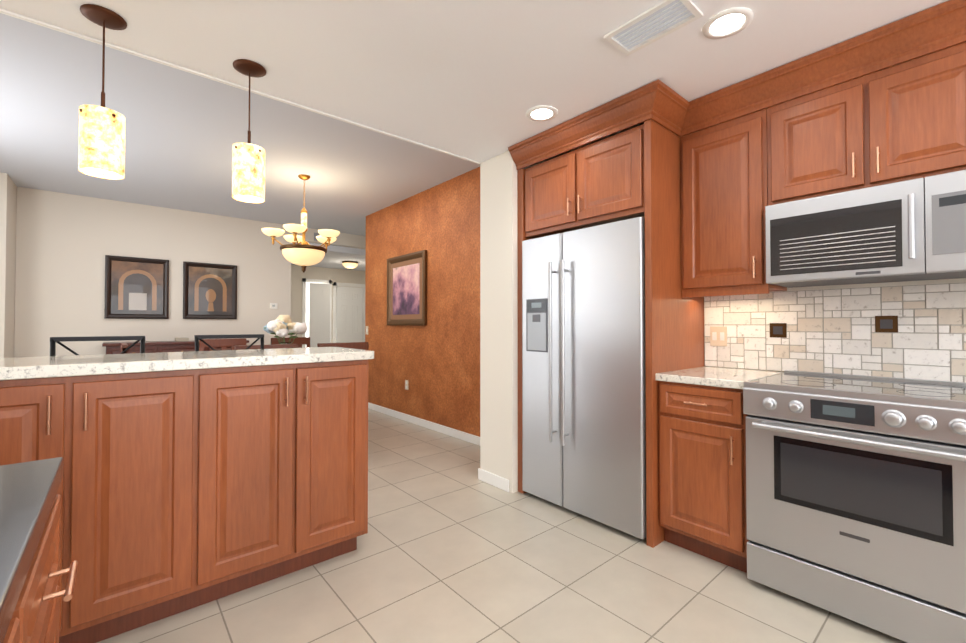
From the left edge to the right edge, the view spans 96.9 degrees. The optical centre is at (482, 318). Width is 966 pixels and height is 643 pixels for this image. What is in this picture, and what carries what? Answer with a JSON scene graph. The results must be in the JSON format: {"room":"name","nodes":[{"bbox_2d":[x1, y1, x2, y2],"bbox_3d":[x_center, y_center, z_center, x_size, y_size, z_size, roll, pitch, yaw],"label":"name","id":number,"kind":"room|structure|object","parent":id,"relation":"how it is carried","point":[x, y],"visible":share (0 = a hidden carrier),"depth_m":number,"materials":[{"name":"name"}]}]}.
{"room":"kitchen","nodes":[
{"label":"kitchen","id":0,"kind":"room"},
{"bbox_2d":[0,172,16,357],"bbox_3d":[-5.339,-0.121,4.477,0.548,2.743,0.670,1,-1,-40],"label":"wall","id":1,"kind":"structure","parent":0,"point":[8,198],"depth_m":4.49,"materials":[{"name":"beige paint"}]},
{"bbox_2d":[14,187,365,356],"bbox_3d":[-2.587,-0.081,7.185,7.150,2.743,0.120,1,-1,-40],"label":"wall","id":2,"kind":"structure","parent":0,"point":[66,243],"depth_m":5.40,"materials":[{"name":"beige paint"}]},
{"bbox_2d":[104,255,168,318],"bbox_3d":[-4.436,-0.384,5.506,0.640,0.785,0.035,1,-1,-40],"label":"picture","id":3,"kind":"object","parent":2,"relation":"attached to","point":[136,288],"visible":1,"depth_m":5.50,"materials":[{"name":"black"}]},
{"bbox_2d":[183,261,236,318],"bbox_3d":[-3.828,-0.377,6.025,0.643,0.780,0.035,1,-1,-40],"label":"picture","id":4,"kind":"object","parent":2,"relation":"attached to","point":[209,290],"visible":1,"depth_m":6.01,"materials":[{"name":"black"}]},
{"bbox_2d":[270,303,277,308],"bbox_3d":[-3.205,-0.186,6.563,0.100,0.085,0.022,1,-1,-40],"label":"thermostat","id":5,"kind":"object","parent":2,"relation":"attached to","point":[273,305],"visible":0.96,"depth_m":6.55,"materials":[{"name":"white plastic"}]},
{"bbox_2d":[314,233,319,240],"bbox_3d":[-2.632,-1.326,7.079,0.320,0.130,0.006,1,-1,-40],"label":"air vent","id":6,"kind":"object","parent":2,"relation":"in","point":[316,234],"visible":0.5,"depth_m":6.99,"materials":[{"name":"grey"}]},
{"bbox_2d":[0,13,479,235],"bbox_3d":[-1.352,-1.534,5.257,7.800,0.100,4.688,1,-1,-40],"label":"ceiling","id":7,"kind":"structure","parent":0,"point":[185,131],"depth_m":3.70,"materials":[{"name":"white paint"}]},
{"bbox_2d":[261,174,339,272],"bbox_3d":[-1.901,-0.983,4.521,0.768,1.018,0.748,1,-1,-40],"label":"chandelier","id":8,"kind":"object","parent":7,"relation":"hanging from","point":[304,254],"visible":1,"depth_m":4.38,"materials":[{"name":"beige glass"}]},
{"bbox_2d":[291,265,364,342],"bbox_3d":[-2.994,0.117,9.857,4.300,2.428,0.120,1,-1,-40],"label":"wall","id":9,"kind":"structure","parent":0,"point":[337,275],"depth_m":9.23,"materials":[{"name":"beige paint"}]},
{"bbox_2d":[302,278,331,347],"bbox_3d":[-3.544,0.241,9.205,0.620,2.160,0.151,1,-1,-40],"label":"door ajar","id":10,"kind":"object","parent":9,"relation":"attached to","point":[316,305],"visible":0.75,"depth_m":9.18,"materials":[{"name":"white wood"}]},
{"bbox_2d":[333,282,364,342],"bbox_3d":[-2.789,0.272,9.922,1.380,2.120,0.039,1,-1,-40],"label":"closet door","id":11,"kind":"structure","parent":9,"relation":"in","point":[348,312],"depth_m":9.70,"materials":[{"name":"white wood"}]},
{"bbox_2d":[291,243,365,270],"bbox_3d":[-2.314,-1.161,9.078,4.300,0.100,2.378,1,-1,-40],"label":"ceiling","id":12,"kind":"structure","parent":0,"point":[335,257],"depth_m":7.97,"materials":[{"name":"white paint"}]},
{"bbox_2d":[342,261,357,269],"bbox_3d":[-2.641,-1.036,8.519,0.320,0.163,0.320,1,-1,-40],"label":"hall ceiling light","id":13,"kind":"object","parent":12,"relation":"attached to","point":[350,265],"visible":1,"depth_m":8.42,"materials":[{"name":"white glass"}]},
{"bbox_2d":[365,167,479,436],"bbox_3d":[-0.572,-0.114,4.968,0.160,2.743,3.268,1,-1,-40],"label":"wall","id":14,"kind":"structure","parent":0,"point":[435,362],"depth_m":4.81,"materials":[{"name":"paint"}]},
{"bbox_2d":[387,250,426,325],"bbox_3d":[-0.953,-0.343,5.260,0.040,0.870,0.905,1,-1,-40],"label":"picture","id":15,"kind":"object","parent":14,"relation":"attached to","point":[406,289],"visible":1,"depth_m":5.22,"materials":[{"name":"brown paper"}]},
{"bbox_2d":[368,402,479,445],"bbox_3d":[-0.641,1.213,4.894,0.011,0.084,3.260,1,-1,-40],"label":"baseboard","id":16,"kind":"structure","parent":14,"relation":"attached to","point":[464,436],"depth_m":4.84,"materials":[{"name":"white"}]},
{"bbox_2d":[0,0,948,162],"bbox_3d":[0.579,-1.448,0.448,4.500,0.415,5.130,1,-1,-40],"label":"ceiling","id":17,"kind":"structure","parent":0,"point":[476,80],"depth_m":1.94,"materials":[{"name":"white paint"}]},
{"bbox_2d":[78,4,126,179],"bbox_3d":[-1.535,-0.900,1.730,0.144,0.638,0.144,1,-1,-40],"label":"pendant light","id":18,"kind":"object","parent":17,"relation":"hanging from","point":[101,150],"visible":1,"depth_m":1.69,"materials":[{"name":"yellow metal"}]},
{"bbox_2d":[0,8,479,163],"bbox_3d":[-1.373,-1.208,2.147,3.540,0.010,0.018,1,-1,-40],"label":"trim","id":19,"kind":"structure","parent":17,"relation":"attached to","point":[50,26],"depth_m":2.12,"materials":[{"name":"white paint"}]},
{"bbox_2d":[232,59,265,202],"bbox_3d":[-1.133,-0.895,2.076,0.144,0.638,0.144,1,-1,-40],"label":"pendant light","id":20,"kind":"object","parent":17,"relation":"hanging from","point":[248,172],"visible":1,"depth_m":2.03,"materials":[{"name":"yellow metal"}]},
{"bbox_2d":[526,106,557,121],"bbox_3d":[0.347,-1.204,2.527,0.184,0.007,0.184,1,-1,-40],"label":"recessed light","id":21,"kind":"object","parent":17,"relation":"in","point":[541,113],"visible":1,"depth_m":2.52,"materials":[{"name":"white"}]},
{"bbox_2d":[604,0,702,55],"bbox_3d":[0.701,-1.211,1.781,0.190,0.014,0.335,1,-1,-40],"label":"ceiling vent","id":22,"kind":"object","parent":17,"relation":"in","point":[659,20],"visible":0.96,"depth_m":1.77,"materials":[{"name":"white metal"}]},
{"bbox_2d":[702,7,752,38],"bbox_3d":[1.010,-1.215,1.772,0.184,0.007,0.184,1,-1,-40],"label":"recessed light","id":23,"kind":"object","parent":17,"relation":"in","point":[727,23],"visible":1,"depth_m":1.76,"materials":[{"name":"white plastic"}]},
{"bbox_2d":[97,408,906,642],"bbox_3d":[-0.497,1.275,4.136,7.900,0.060,12.400,1,-1,-40],"label":"floor","id":24,"kind":"structure","parent":0,"point":[452,547],"depth_m":1.93,"materials":[{"name":"tile"}]},
{"bbox_2d":[0,457,77,642],"bbox_3d":[-0.495,0.723,-0.093,0.766,0.918,1.890,1,-1,-40],"label":"base cabinet","id":25,"kind":"object","parent":24,"relation":"on","point":[31,593],"visible":1,"depth_m":0.63,"materials":[{"name":"brown wood"}]},
{"bbox_2d":[50,336,144,355],"bbox_3d":[-1.973,0.658,2.192,0.447,1.118,0.447,1,-1,-40],"label":"bar stool","id":26,"kind":"object","parent":24,"relation":"on","point":[55,340],"visible":0.08,"depth_m":2.34,"materials":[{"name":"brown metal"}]},
{"bbox_2d":[0,369,199,642],"bbox_3d":[-1.554,0.707,1.620,0.738,1.000,0.352,1,-1,-40],"label":"base cabinet","id":27,"kind":"object","parent":24,"relation":"on","point":[179,491],"depth_m":1.58,"materials":[{"name":"brown wood"}]},
{"bbox_2d":[121,343,127,353],"bbox_3d":[-2.839,0.729,3.724,0.488,1.020,0.460,1,-1,-40],"label":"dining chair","id":28,"kind":"object","parent":24,"relation":"on","point":[124,346],"visible":0.12,"depth_m":3.42,"materials":[{"name":"brown wood"}]},
{"bbox_2d":[102,338,248,353],"bbox_3d":[-3.942,0.761,5.571,1.510,1.010,0.497,1,-1,-40],"label":"sideboard","id":29,"kind":"object","parent":24,"relation":"on","point":[182,345],"visible":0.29,"depth_m":5.27,"materials":[{"name":"brown wood"}]},
{"bbox_2d":[199,338,245,350],"bbox_3d":[-2.811,0.743,4.699,0.460,1.020,0.488,1,-1,-40],"label":"dining chair","id":30,"kind":"object","parent":24,"relation":"on","point":[223,344],"visible":0.19,"depth_m":4.85,"materials":[{"name":"brown wood"}]},
{"bbox_2d":[194,334,263,350],"bbox_3d":[-1.494,0.664,2.601,0.447,1.118,0.447,1,-1,-40],"label":"bar stool","id":31,"kind":"object","parent":24,"relation":"on","point":[197,338],"visible":0.15,"depth_m":2.74,"materials":[{"name":"black metal"}]},
{"bbox_2d":[235,344,297,349],"bbox_3d":[-1.872,0.727,3.598,0.460,1.020,0.488,1,-1,-40],"label":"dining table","id":32,"kind":"object","parent":24,"relation":"on","point":[244,347],"visible":0.17,"depth_m":3.43,"materials":[{"name":"brown wood"}]},
{"bbox_2d":[200,360,367,604],"bbox_3d":[-0.986,0.715,2.103,0.753,1.000,0.352,1,-1,-40],"label":"base cabinet","id":33,"kind":"object","parent":24,"relation":"on","point":[284,447],"depth_m":1.93,"materials":[{"name":"brown wood"}]},
{"bbox_2d":[0,347,373,379],"bbox_3d":[-1.674,0.184,1.659,2.455,0.042,0.588,1,-1,-40],"label":"countertop","id":34,"kind":"structure","parent":33,"relation":"on","point":[13,368],"depth_m":1.74,"materials":[{"name":"stone"}]},
{"bbox_2d":[271,337,309,347],"bbox_3d":[-2.255,0.750,5.173,0.460,1.020,0.488,1,-1,-40],"label":"dining chair","id":35,"kind":"object","parent":24,"relation":"on","point":[299,341],"visible":0.1,"depth_m":5.38,"materials":[{"name":"brown wood"}]},
{"bbox_2d":[317,342,368,349],"bbox_3d":[-1.392,0.733,4.006,0.460,1.020,0.488,1,-1,-40],"label":"dining chair","id":36,"kind":"object","parent":24,"relation":"on","point":[360,345],"visible":0.06,"depth_m":3.87,"materials":[{"name":"brown"}]},
{"bbox_2d":[522,217,645,538],"bbox_3d":[0.794,0.343,2.839,0.736,1.765,0.898,1,-1,-40],"label":"refrigerator","id":37,"kind":"object","parent":24,"relation":"on","point":[583,385],"visible":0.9,"depth_m":2.56,"materials":[{"name":"grey metal"}]},
{"bbox_2d":[658,381,748,572],"bbox_3d":[1.307,0.778,2.334,0.619,0.880,0.430,1,-1,-40],"label":"base cabinet","id":38,"kind":"object","parent":24,"relation":"on","point":[702,470],"visible":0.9,"depth_m":2.10,"materials":[{"name":"brown wood"}]},
{"bbox_2d":[655,366,783,388],"bbox_3d":[2.224,0.301,1.258,0.626,0.038,3.268,1,-1,-40],"label":"countertop","id":39,"kind":"structure","parent":38,"relation":"on","point":[734,378],"depth_m":2.21,"materials":[{"name":"stone"}]},
{"bbox_2d":[743,370,965,642],"bbox_3d":[1.660,0.746,1.849,0.701,0.930,0.758,1,-1,-40],"label":"range","id":40,"kind":"object","parent":24,"relation":"on","point":[855,498],"visible":1,"depth_m":1.65,"materials":[{"name":"grey metal"}]},
{"bbox_3d":[-2.075,0.871,4.374,1.400,0.755,0.950,1,-1,-40],"label":"dining table","id":41,"kind":"object","parent":24,"relation":"on","visible":0},
{"bbox_2d":[263,315,306,343],"bbox_3d":[-1.952,0.227,4.234,0.369,0.527,0.362,1,-1,-40],"label":"flower vase","id":42,"kind":"object","parent":41,"relation":"on","point":[281,326],"visible":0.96,"depth_m":4.19,"materials":[{"name":"clear glass"}]},
{"bbox_2d":[480,151,544,492],"bbox_3d":[0.417,0.020,3.429,0.850,2.428,0.350,1,-1,-40],"label":"wall column","id":43,"kind":"structure","parent":0,"point":[498,325],"depth_m":3.12,"materials":[{"name":"white paint"}]},
{"bbox_2d":[478,468,508,491],"bbox_3d":[0.074,1.187,3.147,0.011,0.084,0.333,1,-1,-40],"label":"baseboard","id":44,"kind":"structure","parent":43,"relation":"attached to","point":[497,481],"depth_m":3.13,"materials":[{"name":"white"}]},
{"bbox_2d":[704,42,965,371],"bbox_3d":[2.352,-0.005,1.707,0.140,2.428,4.778,1,-1,-40],"label":"wall","id":45,"kind":"structure","parent":0,"point":[927,282],"depth_m":2.09,"materials":[{"name":"white paint"}]},
{"bbox_2d":[520,124,579,239],"bbox_3d":[0.681,-0.884,3.061,0.658,0.624,0.457,1,-1,-40],"label":"upper cabinet","id":46,"kind":"object","parent":45,"relation":"attached to","point":[545,187],"depth_m":2.85,"materials":[{"name":"brown wood"}]},
{"bbox_2d":[572,92,675,239],"bbox_3d":[0.977,-0.889,2.713,0.658,0.624,0.457,1,-1,-40],"label":"upper cabinet","id":47,"kind":"object","parent":45,"relation":"attached to","point":[631,173],"depth_m":2.43,"materials":[{"name":"brown wood"}]},
{"bbox_2d":[676,76,786,295],"bbox_3d":[1.416,-0.678,2.442,0.338,1.054,0.440,1,-1,-40],"label":"upper cabinet","id":48,"kind":"object","parent":45,"relation":"attached to","point":[698,184],"depth_m":2.32,"materials":[{"name":"brown wood"}]},
{"bbox_2d":[768,40,859,205],"bbox_3d":[1.683,-0.888,2.132,0.338,0.644,0.380,1,-1,-40],"label":"upper cabinet","id":49,"kind":"object","parent":45,"relation":"attached to","point":[814,103],"depth_m":2.01,"materials":[{"name":"brown wood"}]},
{"bbox_2d":[704,283,965,381],"bbox_3d":[2.392,0.062,1.536,0.018,0.445,3.068,1,-1,-40],"label":"tile backsplash","id":50,"kind":"structure","parent":45,"relation":"attached to","point":[913,332],"depth_m":2.17,"materials":[{"name":"beige tile"}]},
{"bbox_2d":[860,0,965,188],"bbox_3d":[1.930,-0.892,1.843,0.338,0.644,0.380,1,-1,-40],"label":"upper cabinet","id":51,"kind":"object","parent":45,"relation":"attached to","point":[913,112],"depth_m":1.76,"materials":[{"name":"brown wood"}]},
{"bbox_2d":[765,170,965,287],"bbox_3d":[1.772,-0.367,1.946,0.426,0.386,0.750,1,-1,-40],"label":"microwave","id":52,"kind":"object","parent":51,"relation":"attached to","point":[910,230],"visible":1,"depth_m":1.83,"materials":[{"name":"grey metal"}]}
]}

